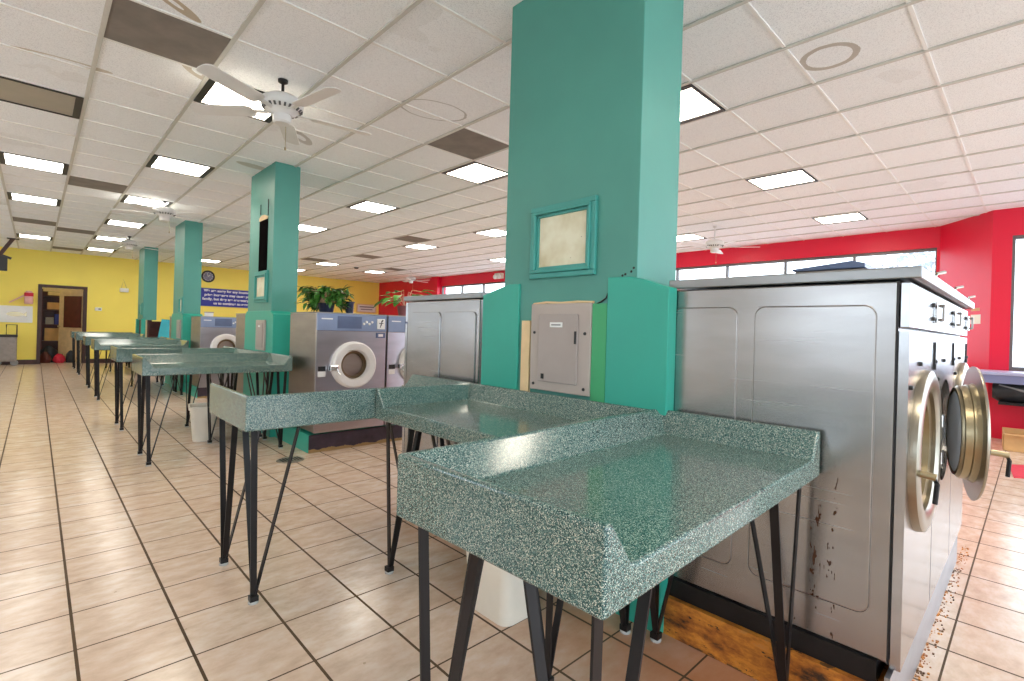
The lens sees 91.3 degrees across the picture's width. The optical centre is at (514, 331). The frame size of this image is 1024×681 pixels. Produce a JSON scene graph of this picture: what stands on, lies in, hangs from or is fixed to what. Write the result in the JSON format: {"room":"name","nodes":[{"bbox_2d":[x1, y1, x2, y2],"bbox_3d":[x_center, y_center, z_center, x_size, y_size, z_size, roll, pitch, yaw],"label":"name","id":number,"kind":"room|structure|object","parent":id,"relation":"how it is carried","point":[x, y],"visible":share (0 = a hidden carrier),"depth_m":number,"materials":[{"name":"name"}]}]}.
{"room":"laundry","nodes":[
{"label":"laundry","id":0,"kind":"room"},
{"bbox_2d":[0,246,378,362],"bbox_3d":[-10.191,-0.582,15.672,13.350,3.016,0.150,2,0,-44],"label":"wall","id":1,"kind":"structure","parent":0,"point":[103,276],"depth_m":14.21,"materials":[{"name":"yellow paint"}]},
{"bbox_2d":[0,305,32,322],"bbox_3d":[-12.920,-0.458,12.937,0.670,0.430,0.030,2,0,-44],"label":"wall sign","id":2,"kind":"object","parent":1,"relation":"attached to","point":[22,314],"visible":1,"depth_m":12.95,"materials":[{"name":"white paper"}]},
{"bbox_2d":[36,284,87,363],"bbox_3d":[-12.320,-0.195,13.636,0.995,2.120,0.200,2,0,-44],"label":"trim","id":3,"kind":"structure","parent":1,"relation":"attached to","point":[39,310],"depth_m":13.40,"materials":[{"name":"wood"}]},
{"bbox_2d":[1,359,124,364],"bbox_3d":[-10.191,0.867,15.593,13.000,0.120,0.020,2,0,-44],"label":"baseboard","id":4,"kind":"structure","parent":1,"relation":"attached to","point":[91,360],"depth_m":13.16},
{"bbox_2d":[57,290,82,362],"bbox_3d":[-12.491,-0.160,14.056,0.800,2.020,0.115,2,0,11],"label":"door","id":5,"kind":"structure","parent":1,"relation":"in","point":[71,301],"depth_m":14.06,"materials":[{"name":"beige wood"}]},
{"bbox_2d":[201,288,247,307],"bbox_3d":[-9.202,-1.088,16.485,2.000,0.575,0.022,2,0,-44],"label":"wall sign","id":6,"kind":"object","parent":1,"relation":"attached to","point":[209,296],"visible":0.66,"depth_m":16.26,"materials":[{"name":"blue"}]},
{"bbox_2d":[356,304,375,312],"bbox_3d":[-5.825,-0.918,19.721,0.840,0.340,0.027,2,0,-44],"label":"framed notice","id":7,"kind":"object","parent":1,"relation":"attached to","point":[363,308],"visible":0.91,"depth_m":19.68,"materials":[{"name":"beige paper"}]},
{"bbox_2d":[0,0,1023,282],"bbox_3d":[-3.143,-1.957,8.361,13.350,0.162,24.900,2,0,-44],"label":"ceiling","id":8,"kind":"structure","parent":0,"point":[429,35],"depth_m":4.32,"materials":[{"name":"tile"}]},
{"bbox_2d":[0,238,18,270],"bbox_3d":[-11.692,-1.768,11.189,0.870,0.766,0.160,2,0,-44],"label":"tv mount","id":9,"kind":"object","parent":8,"relation":"attached to","point":[3,258],"visible":0.99,"depth_m":11.31,"materials":[{"name":"black metal"}]},
{"bbox_2d":[7,192,60,206],"bbox_3d":[-7.239,-2.000,7.553,0.576,0.020,0.576,2,0,-44],"label":"recessed light","id":10,"kind":"object","parent":8,"relation":"in","point":[12,196],"visible":1,"depth_m":7.55,"materials":[{"name":"white"}]},
{"bbox_2d":[12,193,56,204],"bbox_3d":[-7.239,-2.003,7.553,0.480,0.010,0.544,2,0,-44],"label":"diffuser","id":11,"kind":"object","parent":10,"relation":"attached to","point":[15,196],"depth_m":7.55,"materials":[{"name":"white"}]},
{"bbox_2d":[0,151,68,174],"bbox_3d":[-5.563,-1.952,5.803,0.576,0.020,0.576,2,0,-44],"label":"recessed light","id":12,"kind":"object","parent":8,"relation":"in","point":[6,158],"visible":1,"depth_m":5.80,"materials":[{"name":"white"}]},
{"bbox_2d":[13,217,55,225],"bbox_3d":[-8.915,-2.052,9.303,0.580,0.008,0.580,2,0,-44],"label":"ceiling panel","id":13,"kind":"object","parent":8,"relation":"attached to","point":[18,219],"visible":1,"depth_m":9.30,"materials":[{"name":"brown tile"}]},
{"bbox_2d":[16,233,52,240],"bbox_3d":[-10.591,-2.097,11.054,0.576,0.020,0.576,2,0,-44],"label":"recessed light","id":14,"kind":"object","parent":8,"relation":"in","point":[17,234],"visible":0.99,"depth_m":11.04,"materials":[{"name":"white"}]},
{"bbox_2d":[20,234,49,239],"bbox_3d":[-10.591,-2.100,11.054,0.480,0.010,0.544,2,0,-44],"label":"diffuser","id":15,"kind":"object","parent":14,"relation":"attached to","point":[21,235],"depth_m":11.08,"materials":[{"name":"white"}]},
{"bbox_2d":[0,76,83,118],"bbox_3d":[-3.886,-1.903,4.053,0.576,0.020,0.576,2,0,-44],"label":"recessed light","id":16,"kind":"object","parent":8,"relation":"in","point":[12,91],"visible":1,"depth_m":4.07,"materials":[{"name":"beige plastic"}]},
{"bbox_2d":[57,227,95,234],"bbox_3d":[-8.897,-2.052,10.160,0.580,0.008,0.580,2,0,-44],"label":"ceiling panel","id":17,"kind":"object","parent":8,"relation":"attached to","point":[58,228],"visible":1,"depth_m":10.16,"materials":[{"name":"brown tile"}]},
{"bbox_2d":[68,176,127,193],"bbox_3d":[-5.544,-1.955,6.660,0.580,0.008,0.580,2,0,-44],"label":"ceiling panel","id":18,"kind":"object","parent":8,"relation":"attached to","point":[76,181],"visible":0.86,"depth_m":6.65,"materials":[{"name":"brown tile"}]},
{"bbox_2d":[93,235,128,240],"bbox_3d":[-8.879,-2.047,11.017,0.576,0.020,0.576,2,0,-44],"label":"recessed light","id":19,"kind":"object","parent":8,"relation":"in","point":[95,236],"visible":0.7,"depth_m":10.98,"materials":[{"name":"white"}]},
{"bbox_2d":[96,236,125,240],"bbox_3d":[-8.879,-2.050,11.017,0.480,0.010,0.544,2,0,-44],"label":"diffuser","id":20,"kind":"object","parent":19,"relation":"attached to","point":[97,237],"depth_m":10.98,"materials":[{"name":"white"}]},
{"bbox_2d":[89,236,160,257],"bbox_3d":[-8.179,-1.802,10.704,1.270,0.462,1.212,2,0,23],"label":"ceiling fan","id":21,"kind":"object","parent":8,"relation":"hanging from","point":[129,244],"visible":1,"depth_m":10.55,"materials":[{"name":"white paint"}]},
{"bbox_2d":[104,219,146,228],"bbox_3d":[-7.202,-1.999,9.267,0.576,0.020,0.576,2,0,-44],"label":"recessed light","id":22,"kind":"object","parent":8,"relation":"in","point":[108,221],"visible":0.99,"depth_m":9.26,"materials":[{"name":"white"}]},
{"bbox_2d":[108,220,142,227],"bbox_3d":[-7.202,-2.002,9.267,0.480,0.010,0.544,2,0,-44],"label":"diffuser","id":23,"kind":"object","parent":22,"relation":"attached to","point":[111,222],"depth_m":9.28,"materials":[{"name":"white"}]},
{"bbox_2d":[120,195,172,206],"bbox_3d":[-5.526,-1.951,7.517,0.576,0.020,0.576,2,0,-44],"label":"recessed light","id":24,"kind":"object","parent":8,"relation":"in","point":[130,199],"visible":0.79,"depth_m":7.49,"materials":[{"name":"white"}]},
{"bbox_2d":[110,201,210,232],"bbox_3d":[-5.180,-1.711,7.498,1.270,0.472,1.212,2,0,35],"label":"ceiling fan","id":25,"kind":"object","parent":8,"relation":"hanging from","point":[164,213],"visible":1,"depth_m":7.34,"materials":[{"name":"white paint"}]},
{"bbox_2d":[104,0,230,67],"bbox_3d":[-2.192,-1.859,3.159,0.580,0.008,0.580,2,0,-44],"label":"ceiling panel","id":26,"kind":"object","parent":8,"relation":"attached to","point":[130,23],"visible":0.83,"depth_m":3.13,"materials":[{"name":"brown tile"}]},
{"bbox_2d":[145,154,214,177],"bbox_3d":[-3.850,-1.902,5.766,0.576,0.020,0.576,2,0,-44],"label":"recessed light","id":27,"kind":"object","parent":8,"relation":"in","point":[159,162],"visible":1,"depth_m":5.76,"materials":[{"name":"white"}]},
{"bbox_2d":[152,157,208,176],"bbox_3d":[-3.850,-1.905,5.766,0.480,0.010,0.544,2,0,-44],"label":"diffuser","id":28,"kind":"object","parent":27,"relation":"attached to","point":[169,164],"depth_m":5.77,"materials":[{"name":"white plastic"}]},
{"bbox_2d":[193,79,272,122],"bbox_3d":[-2.173,-1.854,4.016,0.576,0.020,0.576,2,0,-44],"label":"recessed light","id":29,"kind":"object","parent":8,"relation":"in","point":[212,92],"visible":0.47,"depth_m":3.99,"materials":[{"name":"white plastic"}]},
{"bbox_2d":[190,64,370,149],"bbox_3d":[-1.718,-1.598,3.717,1.270,0.496,1.212,2,0,-18],"label":"ceiling fan","id":30,"kind":"object","parent":8,"relation":"hanging from","point":[284,107],"visible":1,"depth_m":3.58,"materials":[{"name":"white paint"}]},
{"bbox_2d":[299,224,330,232],"bbox_3d":[-3.776,-1.900,9.194,0.576,0.020,0.576,2,0,-44],"label":"recessed light","id":31,"kind":"object","parent":8,"relation":"in","point":[302,227],"visible":0.73,"depth_m":9.21,"materials":[{"name":"white"}]},
{"bbox_2d":[299,225,324,231],"bbox_3d":[-3.776,-1.903,9.194,0.480,0.010,0.544,2,0,-44],"label":"diffuser","id":32,"kind":"object","parent":31,"relation":"attached to","point":[308,228],"depth_m":9.21,"materials":[{"name":"white"}]},
{"bbox_2d":[347,200,399,213],"bbox_3d":[-2.100,-1.852,7.443,0.576,0.020,0.576,2,0,-44],"label":"recessed light","id":33,"kind":"object","parent":8,"relation":"in","point":[368,206],"visible":1,"depth_m":7.44,"materials":[{"name":"white"}]},
{"bbox_2d":[351,202,393,212],"bbox_3d":[-2.100,-1.855,7.443,0.480,0.010,0.544,2,0,-44],"label":"diffuser","id":34,"kind":"object","parent":33,"relation":"attached to","point":[373,207],"depth_m":7.45,"materials":[{"name":"white"}]},
{"bbox_2d":[394,236,430,242],"bbox_3d":[-2.045,-1.854,10.014,0.580,0.008,0.580,2,0,-44],"label":"ceiling panel","id":35,"kind":"object","parent":8,"relation":"attached to","point":[405,238],"visible":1,"depth_m":10.01,"materials":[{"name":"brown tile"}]},
{"bbox_2d":[402,243,439,249],"bbox_3d":[-2.027,-1.850,10.870,0.576,0.020,0.576,2,0,-44],"label":"recessed light","id":36,"kind":"object","parent":8,"relation":"in","point":[415,246],"visible":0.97,"depth_m":10.87,"materials":[{"name":"white"}]},
{"bbox_2d":[406,244,433,248],"bbox_3d":[-2.027,-1.853,10.870,0.480,0.010,0.544,2,0,-44],"label":"diffuser","id":37,"kind":"object","parent":36,"relation":"attached to","point":[416,246],"depth_m":10.87,"materials":[{"name":"white"}]},
{"bbox_2d":[427,128,508,159],"bbox_3d":[-0.442,-1.808,4.836,0.580,0.008,0.580,2,0,-44],"label":"ceiling panel","id":38,"kind":"object","parent":8,"relation":"attached to","point":[464,142],"visible":0.86,"depth_m":4.82,"materials":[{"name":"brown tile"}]},
{"bbox_2d":[442,161,507,184],"bbox_3d":[-0.424,-1.804,5.693,0.576,0.020,0.576,2,0,-44],"label":"recessed light","id":39,"kind":"object","parent":8,"relation":"in","point":[475,172],"visible":0.83,"depth_m":5.68,"materials":[{"name":"white plastic"}]},
{"bbox_2d":[474,228,505,237],"bbox_3d":[-0.351,-1.801,9.120,0.576,0.020,0.576,2,0,-44],"label":"recessed light","id":40,"kind":"object","parent":8,"relation":"in","point":[494,232],"visible":0.81,"depth_m":9.14,"materials":[{"name":"white"}]},
{"bbox_2d":[479,230,505,236],"bbox_3d":[-0.350,-1.804,9.120,0.480,0.010,0.544,2,0,-44],"label":"diffuser","id":41,"kind":"object","parent":40,"relation":"attached to","point":[492,233],"depth_m":9.15,"materials":[{"name":"white"}]},
{"bbox_2d":[677,233,706,241],"bbox_3d":[3.075,-1.702,9.047,0.576,0.020,0.576,2,0,-44],"label":"recessed light","id":42,"kind":"object","parent":8,"relation":"in","point":[686,237],"visible":0.6,"depth_m":9.02,"materials":[{"name":"white"}]},
{"bbox_2d":[677,234,701,240],"bbox_3d":[3.075,-1.706,9.047,0.480,0.010,0.544,2,0,-44],"label":"diffuser","id":43,"kind":"object","parent":42,"relation":"attached to","point":[688,237],"depth_m":9.02,"materials":[{"name":"white"}]},
{"bbox_2d":[680,84,724,124],"bbox_3d":[1.252,-1.755,3.943,0.576,0.020,0.576,2,0,-44],"label":"recessed light","id":44,"kind":"object","parent":8,"relation":"in","point":[695,105],"visible":0.49,"depth_m":3.87,"materials":[{"name":"white plastic"}]},
{"bbox_2d":[680,88,718,120],"bbox_3d":[1.252,-1.758,3.943,0.480,0.010,0.544,2,0,-44],"label":"diffuser","id":45,"kind":"object","parent":44,"relation":"attached to","point":[695,104],"depth_m":3.86,"materials":[{"name":"white plastic"}]},
{"bbox_2d":[676,226,740,262],"bbox_3d":[3.256,-1.402,8.113,1.308,0.602,1.248,2,0,29],"label":"ceiling fan","id":46,"kind":"object","parent":8,"relation":"hanging from","point":[714,244],"visible":1,"depth_m":7.99,"materials":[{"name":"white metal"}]},
{"bbox_2d":[746,168,817,190],"bbox_3d":[3.002,-1.705,5.620,0.576,0.020,0.576,2,0,-44],"label":"recessed light","id":47,"kind":"object","parent":8,"relation":"in","point":[799,176],"visible":1,"depth_m":5.61,"materials":[{"name":"white plastic"}]},
{"bbox_2d":[750,171,813,188],"bbox_3d":[3.002,-1.708,5.620,0.480,0.010,0.544,2,0,-44],"label":"diffuser","id":48,"kind":"object","parent":47,"relation":"attached to","point":[787,179],"depth_m":5.62,"materials":[{"name":"white plastic"}]},
{"bbox_2d":[812,212,867,224],"bbox_3d":[4.752,-1.654,7.297,0.576,0.020,0.576,2,0,-44],"label":"recessed light","id":49,"kind":"object","parent":8,"relation":"in","point":[857,216],"visible":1,"depth_m":7.30,"materials":[{"name":"white"}]},
{"bbox_2d":[0,362,1023,680],"bbox_3d":[-3.234,1.187,8.361,13.350,0.120,24.900,2,0,-44],"label":"floor","id":50,"kind":"structure","parent":0,"point":[110,570],"depth_m":2.45,"materials":[{"name":"tile"}]},
{"bbox_2d":[0,324,17,365],"bbox_3d":[-12.801,0.333,12.608,0.450,1.037,0.300,2,0,-44],"label":"luggage cart","id":51,"kind":"object","parent":50,"relation":"on","point":[8,342],"visible":1,"depth_m":12.55,"materials":[{"name":"grey fabric"}]},
{"bbox_2d":[41,289,59,349],"bbox_3d":[-13.344,-0.190,14.498,0.550,2.050,0.400,2,0,-44],"label":"storage shelf","id":52,"kind":"object","parent":50,"relation":"on","point":[46,298],"visible":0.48,"depth_m":14.51,"materials":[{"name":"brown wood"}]},
{"bbox_2d":[44,328,58,340],"bbox_3d":[-13.334,0.075,14.487,0.400,0.360,0.280,2,0,-44],"label":"cardboard box","id":53,"kind":"object","parent":52,"relation":"on","point":[50,334],"visible":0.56,"depth_m":14.35,"materials":[{"name":"cardboard"}]},
{"bbox_2d":[70,331,128,368],"bbox_3d":[-10.522,0.458,12.767,1.205,0.917,0.605,2,0,-44],"label":"folding table","id":54,"kind":"object","parent":50,"relation":"on","point":[71,332],"visible":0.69,"depth_m":12.24,"materials":[{"name":"black paint"}]},
{"bbox_2d":[74,333,144,374],"bbox_3d":[-9.267,0.494,11.456,1.205,0.917,0.605,2,0,-44],"label":"folding table","id":55,"kind":"object","parent":50,"relation":"on","point":[77,336],"visible":0.57,"depth_m":11.40,"materials":[{"name":"black paint"}]},
{"bbox_2d":[83,336,166,387],"bbox_3d":[-7.313,0.551,9.416,1.205,0.917,0.605,2,0,-44],"label":"folding table","id":56,"kind":"object","parent":50,"relation":"on","point":[86,340],"visible":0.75,"depth_m":8.96,"materials":[{"name":"black paint"}]},
{"bbox_2d":[91,339,188,400],"bbox_3d":[-6.058,0.587,8.106,1.205,0.917,0.605,2,0,-44],"label":"folding table","id":57,"kind":"object","parent":50,"relation":"on","point":[96,344],"visible":0.85,"depth_m":8.03,"materials":[{"name":"black paint"}]},
{"bbox_2d":[135,247,157,336],"bbox_3d":[-9.146,-0.552,12.437,0.302,3.016,0.960,2,0,-44],"label":"pillar","id":58,"kind":"structure","parent":50,"relation":"on","point":[148,258],"depth_m":12.16,"materials":[{"name":"teal paint"}]},
{"bbox_2d":[128,337,174,391],"bbox_3d":[-6.474,0.575,8.961,0.605,0.917,1.205,2,0,-44],"label":"folding table","id":59,"kind":"object","parent":50,"relation":"on","point":[173,376],"visible":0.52,"depth_m":9.22,"materials":[{"name":"black paint"}]},
{"bbox_2d":[147,321,160,336],"bbox_3d":[-8.660,0.275,12.785,1.200,1.050,0.330,2,0,-44],"label":"shelf unit","id":60,"kind":"object","parent":50,"relation":"on","point":[153,327],"visible":0.14,"depth_m":12.55,"materials":[{"name":"red wood"}]},
{"bbox_2d":[158,319,169,337],"bbox_3d":[-8.605,0.247,12.295,0.500,1.111,0.187,2,0,-44],"label":"leaning board","id":61,"kind":"object","parent":50,"relation":"on","point":[165,324],"visible":0.22,"depth_m":12.33,"materials":[{"name":"teal paint"}]},
{"bbox_2d":[110,346,234,430],"bbox_3d":[-4.104,0.643,6.066,1.205,0.917,0.605,2,0,-44],"label":"folding table","id":62,"kind":"object","parent":50,"relation":"on","point":[120,355],"visible":0.59,"depth_m":5.65,"materials":[{"name":"black paint"}]},
{"bbox_2d":[170,220,202,391],"bbox_3d":[-6.004,-0.462,9.189,0.312,3.016,1.000,2,0,-44],"label":"pillar","id":63,"kind":"structure","parent":50,"relation":"on","point":[188,234],"depth_m":8.91,"materials":[{"name":"teal paint"}]},
{"bbox_2d":[165,376,232,397],"bbox_3d":[-5.461,0.978,9.650,1.690,0.170,2.774,2,0,-44],"label":"washing machine base","id":64,"kind":"object","parent":50,"relation":"on","point":[201,392],"visible":0.19,"depth_m":8.20,"materials":[{"name":"teal paint"}]},
{"bbox_2d":[188,403,215,441],"bbox_3d":[-3.262,0.946,5.239,0.260,0.360,0.344,2,0,-34],"label":"wastebasket","id":65,"kind":"object","parent":50,"relation":"on","point":[198,412],"visible":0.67,"depth_m":5.11,"materials":[{"name":"beige plastic"}]},
{"bbox_2d":[132,353,292,466],"bbox_3d":[-2.849,0.680,4.755,1.205,0.917,0.605,2,0,-44],"label":"folding table","id":66,"kind":"object","parent":50,"relation":"on","point":[144,365],"visible":0.99,"depth_m":4.64,"materials":[{"name":"black paint"}]},
{"bbox_2d":[190,316,235,387],"bbox_3d":[-5.015,0.327,8.541,0.741,1.157,0.783,2,0,-44],"label":"washing machine","id":67,"kind":"object","parent":50,"relation":"on","point":[206,331],"visible":0.36,"depth_m":8.24,"materials":[{"name":"beige metal"}]},
{"bbox_2d":[181,348,267,443],"bbox_3d":[-3.266,0.668,5.611,0.605,0.917,1.205,2,0,-44],"label":"folding table","id":68,"kind":"object","parent":50,"relation":"on","point":[183,350],"visible":0.48,"depth_m":5.81,"materials":[{"name":"black paint"}]},
{"bbox_2d":[235,313,245,392],"bbox_3d":[-3.271,0.347,6.739,0.741,1.157,0.783,2,0,-44],"label":"washing machine","id":69,"kind":"object","parent":50,"relation":"on","point":[240,317],"visible":0.06,"depth_m":6.53,"materials":[{"name":"beige metal"}]},
{"bbox_2d":[243,161,300,436],"bbox_3d":[-2.837,-0.370,5.882,0.312,3.016,1.000,2,0,-44],"label":"pillar","id":70,"kind":"structure","parent":50,"relation":"on","point":[279,183],"depth_m":5.60,"materials":[{"name":"teal paint"}]},
{"bbox_2d":[255,320,265,350],"bbox_3d":[-2.878,0.037,5.665,0.031,0.340,0.300,2,0,-44],"label":"breaker panel","id":71,"kind":"object","parent":70,"relation":"attached to","point":[260,339],"visible":1,"depth_m":5.61,"materials":[{"name":"beige metal"}]},
{"bbox_2d":[254,270,268,302],"bbox_3d":[-2.905,-0.514,5.728,0.030,0.360,0.450,2,0,-44],"label":"picture frame","id":72,"kind":"object","parent":70,"relation":"attached to","point":[261,278],"visible":1,"depth_m":5.72,"materials":[{"name":"teal paint"}]},
{"bbox_2d":[258,199,268,271],"bbox_3d":[-2.873,-1.093,5.726,0.011,0.800,0.294,2,0,-44],"label":"panel","id":73,"kind":"object","parent":70,"relation":"attached to","point":[263,229],"depth_m":5.72,"materials":[{"name":"black"}]},
{"bbox_2d":[288,312,386,433],"bbox_3d":[-1.826,0.389,5.213,0.741,1.157,0.783,2,0,-44],"label":"washing machine","id":74,"kind":"object","parent":50,"relation":"on","point":[330,351],"visible":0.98,"depth_m":4.97,"materials":[{"name":"beige metal"}]},
{"bbox_2d":[295,284,353,311],"bbox_3d":[-1.966,-0.343,5.169,0.610,0.316,0.582,2,0,-18],"label":"potted plant","id":75,"kind":"object","parent":74,"relation":"on","point":[322,299],"visible":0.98,"depth_m":5.06,"materials":[{"name":"green plant"}]},
{"bbox_2d":[275,424,401,452],"bbox_3d":[-2.063,1.076,6.572,2.340,0.170,2.724,2,0,-44],"label":"washing machine base","id":76,"kind":"object","parent":50,"relation":"on","point":[308,442],"visible":0.17,"depth_m":5.06,"materials":[{"name":"teal paint"}]},
{"bbox_2d":[209,374,469,604],"bbox_3d":[-0.909,0.736,2.730,1.205,0.917,0.605,2,0,-44],"label":"folding table","id":77,"kind":"object","parent":50,"relation":"on","point":[255,414],"visible":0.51,"depth_m":2.29,"materials":[{"name":"black paint"}]},
{"bbox_2d":[383,315,407,424],"bbox_3d":[-1.284,0.405,5.732,0.741,1.157,0.783,2,0,-44],"label":"washing machine","id":78,"kind":"object","parent":50,"relation":"on","point":[395,326],"visible":0.09,"depth_m":5.32,"materials":[{"name":"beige metal"}]},
{"bbox_2d":[373,290,434,315],"bbox_3d":[-1.261,-0.330,5.776,0.658,0.312,0.602,2,0,-24],"label":"potted plant","id":79,"kind":"object","parent":78,"relation":"on","point":[401,309],"visible":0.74,"depth_m":5.66,"materials":[{"name":"green plant"}]},
{"bbox_2d":[466,551,527,626],"bbox_3d":[-0.056,0.989,2.197,0.260,0.460,0.344,2,0,-44],"label":"wastebasket","id":80,"kind":"object","parent":50,"relation":"on","point":[501,595],"visible":0.15,"depth_m":2.08,"materials":[{"name":"beige plastic"}]},
{"bbox_2d":[375,383,652,680],"bbox_3d":[-0.071,0.760,2.275,0.605,0.917,1.205,2,0,-44],"label":"folding table","id":81,"kind":"object","parent":50,"relation":"on","point":[458,412],"visible":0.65,"depth_m":2.35,"materials":[{"name":"black paint"}]},
{"bbox_2d":[481,0,683,632],"bbox_3d":[0.352,-0.278,2.576,0.349,3.016,1.172,2,0,-44],"label":"pillar","id":82,"kind":"structure","parent":50,"relation":"on","point":[595,87],"depth_m":2.32,"materials":[{"name":"teal paint"}]},
{"bbox_2d":[530,301,594,396],"bbox_3d":[0.220,0.072,2.447,0.038,0.448,0.387,2,0,-44],"label":"breaker panel","id":83,"kind":"object","parent":82,"relation":"attached to","point":[561,332],"visible":1,"depth_m":2.42,"materials":[{"name":"beige metal"}]},
{"bbox_2d":[529,195,597,279],"bbox_3d":[0.230,-0.452,2.455,0.030,0.367,0.419,2,0,-44],"label":"picture frame","id":84,"kind":"object","parent":82,"relation":"attached to","point":[563,237],"visible":1,"depth_m":2.44,"materials":[{"name":"teal paint"}]},
{"bbox_2d":[396,409,819,680],"bbox_3d":[0.358,0.772,1.444,0.605,0.917,1.253,2,0,45],"label":"folding table","id":85,"kind":"object","parent":50,"relation":"on","point":[592,515],"visible":0.96,"depth_m":1.20,"materials":[{"name":"laminate"}]},
{"bbox_2d":[663,537,956,680],"bbox_3d":[0.843,1.145,3.184,1.890,0.200,2.814,2,0,-44],"label":"plinth","id":86,"kind":"object","parent":50,"relation":"on","point":[749,652],"visible":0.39,"depth_m":1.86,"materials":[{"name":"brown paint"}]},
{"bbox_2d":[668,577,885,680],"bbox_3d":[0.844,1.058,3.189,1.845,0.070,2.745,2,0,-44],"label":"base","id":87,"kind":"object","parent":86,"relation":"on","point":[858,664],"visible":0.08,"depth_m":1.74,"materials":[{"name":"black paint"}]},
{"bbox_2d":[402,292,487,452],"bbox_3d":[-0.320,0.365,3.553,0.614,1.268,0.920,2,0,-44],"label":"washing machine","id":88,"kind":"object","parent":87,"relation":"on","point":[443,332],"visible":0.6,"depth_m":3.28,"materials":[{"name":"silver metal"}]},
{"bbox_2d":[669,266,947,671],"bbox_3d":[1.161,0.408,2.000,0.620,1.268,0.880,2,0,-44],"label":"washing machine","id":89,"kind":"object","parent":87,"relation":"on","point":[848,357],"visible":0.95,"depth_m":1.69,"materials":[{"name":"silver metal"}]},
{"bbox_2d":[793,261,874,272],"bbox_3d":[1.503,-0.256,2.343,0.270,0.108,0.285,2,0,-44],"label":"box","id":90,"kind":"object","parent":89,"relation":"on","point":[848,265],"visible":0.33,"depth_m":2.22,"materials":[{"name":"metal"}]},
{"bbox_2d":[946,295,975,556],"bbox_3d":[2.047,0.433,2.849,0.608,1.268,0.880,2,0,-44],"label":"washing machine","id":91,"kind":"object","parent":87,"relation":"on","point":[961,367],"visible":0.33,"depth_m":2.53,"materials":[{"name":"silver metal"}]},
{"bbox_2d":[927,285,1011,601],"bbox_3d":[1.654,0.422,2.376,0.611,1.268,1.021,2,0,-44],"label":"washing machine","id":92,"kind":"object","parent":87,"relation":"on","point":[966,431],"visible":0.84,"depth_m":2.05,"materials":[{"name":"silver metal"}]},
{"bbox_2d":[912,547,968,680],"bbox_3d":[2.017,1.277,2.334,2.004,0.004,0.041,2,0,-44],"label":"crumbs","id":93,"kind":"object","parent":50,"relation":"on","point":[938,614],"visible":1,"depth_m":2.12,"materials":[{"name":"orange paint"}]},
{"bbox_2d":[979,369,1023,406],"bbox_3d":[6.686,0.963,5.752,0.650,0.900,2.120,2,0,-44],"label":"table","id":94,"kind":"object","parent":50,"relation":"on","point":[990,376],"visible":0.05,"depth_m":6.09,"materials":[{"name":"purple laminate"}]},
{"bbox_2d":[979,369,1023,376],"bbox_3d":[6.699,0.533,5.752,0.650,0.040,2.120,2,0,-44],"label":"countertop","id":95,"kind":"structure","parent":94,"relation":"on","point":[984,371],"depth_m":6.13,"materials":[{"name":"purple laminate"}]},
{"bbox_2d":[992,383,1023,402],"bbox_3d":[6.301,0.747,5.986,0.301,0.270,0.840,2,0,-44],"label":"duffel bag","id":96,"kind":"object","parent":94,"relation":"on","point":[1014,393],"visible":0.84,"depth_m":6.12,"materials":[{"name":"black fabric"}]},
{"bbox_2d":[998,401,1023,406],"bbox_3d":[6.772,0.901,5.686,0.580,0.030,1.810,2,0,-44],"label":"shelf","id":97,"kind":"object","parent":94,"relation":"attached to","point":[999,402],"depth_m":6.06,"materials":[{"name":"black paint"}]},
{"bbox_2d":[1002,427,1023,452],"bbox_3d":[6.135,1.298,5.825,0.640,0.200,0.670,2,0,43],"label":"cardboard box","id":98,"kind":"object","parent":50,"relation":"on","point":[1012,438],"visible":1,"depth_m":5.82,"materials":[{"name":"cardboard"}]},
{"bbox_2d":[1011,464,1023,478],"bbox_3d":[5.286,1.369,4.837,1.150,0.008,0.741,2,0,16],"label":"floor mat","id":99,"kind":"object","parent":50,"relation":"on","point":[1017,471],"visible":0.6,"depth_m":4.85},
{"bbox_2d":[378,226,940,315],"bbox_3d":[0.623,-0.270,13.885,0.200,3.016,17.400,2,0,-44],"label":"wall","id":100,"kind":"structure","parent":0,"point":[921,238],"depth_m":9.28,"materials":[{"name":"red paint"}]},
{"bbox_2d":[431,276,440,294],"bbox_3d":[-2.722,-0.367,17.132,0.140,3.016,0.380,2,0,-44],"label":"pillar","id":101,"kind":"structure","parent":100,"relation":"attached to","point":[435,281],"depth_m":17.03,"materials":[{"name":"red paint"}]},
{"bbox_2d":[442,248,936,293],"bbox_3d":[2.025,-0.547,12.387,0.080,1.750,12.950,2,0,-44],"label":"window","id":102,"kind":"structure","parent":100,"relation":"in","point":[854,256],"depth_m":9.24,"materials":[{"name":"glass"}]},
{"bbox_2d":[939,209,1008,438],"bbox_3d":[6.527,-0.100,7.155,0.267,3.016,1.248,2,0,8],"label":"wall","id":103,"kind":"structure","parent":0,"point":[973,250],"depth_m":6.76,"materials":[{"name":"red paint"}]},
{"bbox_2d":[1003,207,1023,428],"bbox_3d":[8.062,-0.056,5.005,0.240,3.016,4.480,2,0,-44],"label":"wall","id":104,"kind":"structure","parent":0,"point":[1013,416],"depth_m":6.51,"materials":[{"name":"red paint"}]},
{"bbox_2d":[1009,235,1023,370],"bbox_3d":[7.902,-0.332,5.093,0.080,1.760,4.040,2,0,-44],"label":"window","id":105,"kind":"structure","parent":104,"relation":"in","point":[1016,237],"depth_m":6.51,"materials":[{"name":"glass"}]},
{"label":"outside","id":106,"kind":"structure","parent":0,"visible":0},
{"bbox_2d":[1012,362,1023,366],"bbox_3d":[6.017,1.614,44.446,49.750,0.160,64.200,2,0,-44],"label":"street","id":107,"kind":"structure","parent":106,"point":[1015,364],"depth_m":37.19,"materials":[{"name":"white"}]},
{"bbox_2d":[867,251,935,274],"bbox_3d":[9.856,-0.469,12.088,2.481,4.237,2.673,2,0,19],"label":"tree","id":108,"kind":"object","parent":107,"relation":"on","point":[908,261],"visible":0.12,"depth_m":12.20,"materials":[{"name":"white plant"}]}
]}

